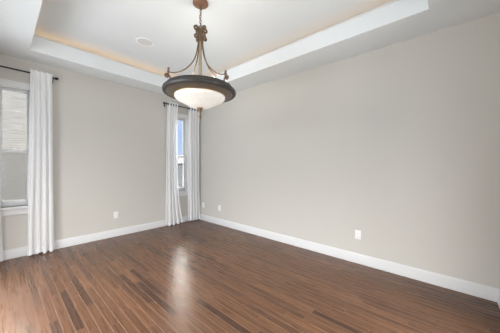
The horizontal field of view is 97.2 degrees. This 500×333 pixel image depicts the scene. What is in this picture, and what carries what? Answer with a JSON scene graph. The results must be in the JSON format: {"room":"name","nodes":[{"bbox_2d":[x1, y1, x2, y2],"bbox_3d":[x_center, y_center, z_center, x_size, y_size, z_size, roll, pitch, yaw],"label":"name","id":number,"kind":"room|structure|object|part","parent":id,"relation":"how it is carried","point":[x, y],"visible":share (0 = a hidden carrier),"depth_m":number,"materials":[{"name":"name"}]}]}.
{"room":"empty dining room","nodes":[
{"label":"empty dining room","id":0,"kind":"room"},
{"bbox_2d":[0,53,194,250],"bbox_3d":[-2.429,-0.355,4.005,0.160,3.200,3.780,1,0,42],"label":"wall","id":1,"kind":"structure","parent":0,"point":[109,137],"depth_m":3.75,"materials":[{"name":"beige paint"}]},
{"bbox_2d":[0,78,29,216],"bbox_3d":[-3.247,-0.250,3.047,0.205,1.822,0.500,1,0,42],"label":"window","id":2,"kind":"structure","parent":1,"relation":"in","point":[5,84],"depth_m":3.01,"materials":[{"name":"white paint"}]},
{"bbox_3d":[-3.288,-0.638,3.083,0.030,0.874,0.282,1,0,42],"label":"sash","id":3,"kind":"part","parent":2,"relation":"part of","materials":[{"name":"white paint"}]},
{"bbox_3d":[-3.218,0.561,3.022,0.115,0.028,0.500,1,0,42],"label":"sill","id":4,"kind":"part","parent":2,"relation":"part of","materials":[{"name":"white paint"}]},
{"bbox_3d":[-3.267,0.144,3.064,0.030,0.763,0.282,1,0,42],"label":"sash","id":5,"kind":"part","parent":2,"relation":"part of","materials":[{"name":"white paint"}]},
{"bbox_3d":[-3.197,-0.297,3.002,0.020,1.727,0.460,1,0,42],"label":"casing","id":6,"kind":"part","parent":2,"relation":"part of","materials":[{"name":"white paint"}]},
{"bbox_2d":[0,65,57,82],"bbox_3d":[-3.177,-1.276,2.950,0.102,0.078,0.922,1,0,42],"label":"curtain rod","id":7,"kind":"object","parent":1,"relation":"attached to","point":[55,78],"visible":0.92,"depth_m":2.98,"materials":[{"name":"black metal"}]},
{"bbox_2d":[0,196,2,261],"bbox_3d":[-3.296,-0.053,2.749,0.059,2.588,0.290,1,0,42],"label":"sheer curtain","id":8,"kind":"object","parent":7,"relation":"hanging from","point":[1,243],"visible":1,"depth_m":2.86,"materials":[{"name":"white fabric"}]},
{"bbox_3d":[-3.151,-1.298,2.927,0.019,0.019,0.830,1,0,42],"label":"rod","id":9,"kind":"part","parent":7,"relation":"part of","materials":[{"name":"black metal"}]},
{"bbox_2d":[27,69,54,255],"bbox_3d":[-2.959,-0.053,3.129,0.059,2.589,0.286,1,0,42],"label":"sheer curtain","id":10,"kind":"object","parent":7,"relation":"hanging from","point":[40,164],"visible":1,"depth_m":3.13,"materials":[{"name":"white fabric"}]},
{"bbox_2d":[3,215,187,259],"bbox_3d":[-2.371,1.183,3.955,0.016,0.127,3.460,1,0,42],"label":"baseboard","id":11,"kind":"structure","parent":1,"relation":"attached to","point":[22,251],"depth_m":3.67,"materials":[{"name":"white paint"}]},
{"bbox_2d":[177,113,187,195],"bbox_3d":[-1.574,-0.251,4.938,0.205,1.822,0.500,1,0,42],"label":"window","id":12,"kind":"structure","parent":1,"relation":"in","point":[181,117],"depth_m":5.01,"materials":[{"name":"white paint"}]},
{"bbox_3d":[-1.615,-0.640,4.973,0.030,0.874,0.282,1,0,42],"label":"sash","id":13,"kind":"part","parent":12,"relation":"part of","materials":[{"name":"white paint"}]},
{"bbox_3d":[-1.594,0.143,4.955,0.030,0.763,0.282,1,0,42],"label":"sash","id":14,"kind":"part","parent":12,"relation":"part of","materials":[{"name":"white paint"}]},
{"bbox_3d":[-1.491,-1.278,4.855,0.102,0.078,0.910,1,0,42],"label":"curtain rod","id":15,"kind":"object","parent":1,"relation":"attached to","visible":0},
{"bbox_2d":[165,101,182,225],"bbox_3d":[-1.605,-0.052,4.682,0.097,2.583,0.392,1,0,42],"label":"sheer curtain","id":16,"kind":"object","parent":15,"relation":"hanging from","point":[173,211],"visible":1,"depth_m":4.64,"materials":[{"name":"white fabric"}]},
{"bbox_2d":[188,106,199,220],"bbox_3d":[-1.289,-0.053,5.037,0.096,2.583,0.327,1,0,42],"label":"sheer curtain","id":17,"kind":"object","parent":15,"relation":"hanging from","point":[193,116],"visible":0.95,"depth_m":5.03,"materials":[{"name":"white fabric"}]},
{"bbox_2d":[0,219,499,332],"bbox_3d":[-0.585,1.325,2.374,5.110,0.120,3.780,1,0,42],"label":"floor","id":18,"kind":"structure","parent":0,"point":[195,276],"depth_m":2.22,"materials":[{"name":"brown wood"}]},
{"bbox_2d":[0,0,499,94],"bbox_3d":[-0.568,-1.690,2.357,4.790,0.430,3.460,1,0,42],"label":"ceiling","id":19,"kind":"structure","parent":0,"point":[239,31],"depth_m":2.77,"materials":[{"name":"white paint"}]},
{"bbox_2d":[136,37,153,46],"bbox_3d":[-1.514,-1.790,3.178,0.242,0.008,0.242,1,0,42],"label":"ceiling speaker","id":20,"kind":"object","parent":19,"relation":"attached to","point":[146,42],"visible":1,"depth_m":3.16},
{"bbox_2d":[137,39,151,45],"bbox_3d":[-1.514,-1.792,3.178,0.196,0.004,0.196,1,0,42],"label":"grille","id":21,"kind":"object","parent":20,"relation":"attached to","point":[144,42],"depth_m":3.18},
{"bbox_2d":[162,0,235,119],"bbox_3d":[-0.541,-1.142,2.402,0.775,1.283,0.775,0,0,-6],"label":"pendant light","id":22,"kind":"object","parent":19,"relation":"hanging from","point":[199,92],"visible":1,"depth_m":2.24,"materials":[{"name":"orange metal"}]},
{"bbox_3d":[-0.677,-1.226,2.288,0.337,0.594,0.023,0,0,-40],"label":"arm","id":23,"kind":"part","parent":22,"relation":"part of","materials":[{"name":"brown metal"}]},
{"bbox_3d":[-0.677,-1.228,2.515,0.337,0.594,0.023,1,0,40],"label":"arm","id":24,"kind":"part","parent":22,"relation":"part of","materials":[{"name":"brown metal"}]},
{"bbox_3d":[-0.544,-0.707,2.404,0.536,0.142,0.536,1,0,42],"label":"lamp shade","id":25,"kind":"part","parent":22,"relation":"part of","materials":[{"name":"white glass"}]},
{"bbox_3d":[-0.542,-1.002,2.403,0.064,0.715,0.064,1,0,42],"label":"stem","id":26,"kind":"part","parent":22,"relation":"part of","materials":[{"name":"brown metal"}]},
{"bbox_3d":[-0.539,-1.617,2.399,0.027,0.247,0.024,0,0,-27],"label":"chain","id":27,"kind":"part","parent":22,"relation":"part of","materials":[{"name":"brown metal"}]},
{"bbox_3d":[-0.391,-1.226,2.495,0.337,0.594,0.023,0,0,-32],"label":"arm","id":28,"kind":"part","parent":22,"relation":"part of","materials":[{"name":"brown metal"}]},
{"bbox_3d":[-0.389,-1.225,2.310,0.337,0.594,0.023,1,0,31],"label":"arm","id":29,"kind":"part","parent":22,"relation":"part of","materials":[{"name":"brown metal"}]},
{"bbox_2d":[34,0,398,78],"bbox_3d":[-0.576,-1.677,2.430,3.912,0.014,2.437,1,0,42],"label":"trim","id":30,"kind":"structure","parent":19,"relation":"attached to","point":[394,0],"depth_m":3.02,"materials":[{"name":"white paint"}]},
{"bbox_2d":[199,12,499,288],"bbox_3d":[0.684,-0.335,3.667,4.950,3.200,0.160,1,0,42],"label":"wall","id":31,"kind":"structure","parent":0,"point":[398,145],"depth_m":2.71,"materials":[{"name":"beige paint"}]},
{"bbox_2d":[200,214,499,301],"bbox_3d":[0.563,1.201,3.658,4.774,0.127,0.016,1,0,42],"label":"baseboard","id":32,"kind":"structure","parent":31,"relation":"attached to","point":[467,287],"depth_m":2.73,"materials":[{"name":"white paint"}]},
{"bbox_2d":[355,230,360,239],"bbox_3d":[1.421,0.899,2.903,0.072,0.117,0.009,1,0,42],"label":"wall outlet","id":33,"kind":"object","parent":31,"relation":"attached to","point":[357,232],"visible":1,"depth_m":2.90,"materials":[{"name":"white plastic"}]},
{"bbox_3d":[1.278,-0.315,0.724,0.160,3.200,3.780,1,0,42],"label":"wall","id":34,"kind":"structure","parent":0,"visible":0},
{"bbox_2d":[497,289,499,307],"bbox_3d":[2.063,1.220,1.763,0.016,0.127,0.834,1,0,42],"label":"baseboard","id":35,"kind":"structure","parent":34,"relation":"attached to","point":[498,290],"depth_m":2.03,"materials":[{"name":"white paint"}]},
{"label":"outside","id":36,"kind":"structure","parent":0,"visible":0},
{"bbox_3d":[-21.315,1.388,43.059,79.820,0.250,90.000,1,0,42],"label":"ground","id":37,"kind":"structure","parent":36,"visible":0},
{"bbox_2d":[2,90,26,200],"bbox_3d":[-10.450,-0.830,5.000,6.400,4.750,12.000,1,0,42],"label":"neighbor house","id":38,"kind":"structure","parent":37,"relation":"on","point":[14,104],"depth_m":5.46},
{"bbox_2d":[177,155,182,165],"bbox_3d":[-7.785,-0.311,43.102,7.000,3.300,19.000,1,0,42],"label":"house","id":39,"kind":"structure","parent":37,"relation":"on","point":[180,160],"depth_m":35.28,"materials":[{"name":"grey paint"}]},
{"bbox_2d":[178,166,182,186],"bbox_3d":[-1.053,0.743,16.015,0.060,1.500,10.250,1,0,42],"label":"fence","id":40,"kind":"object","parent":37,"relation":"on","point":[180,168],"visible":0.02,"depth_m":12.67,"materials":[{"name":"white"}]}
]}

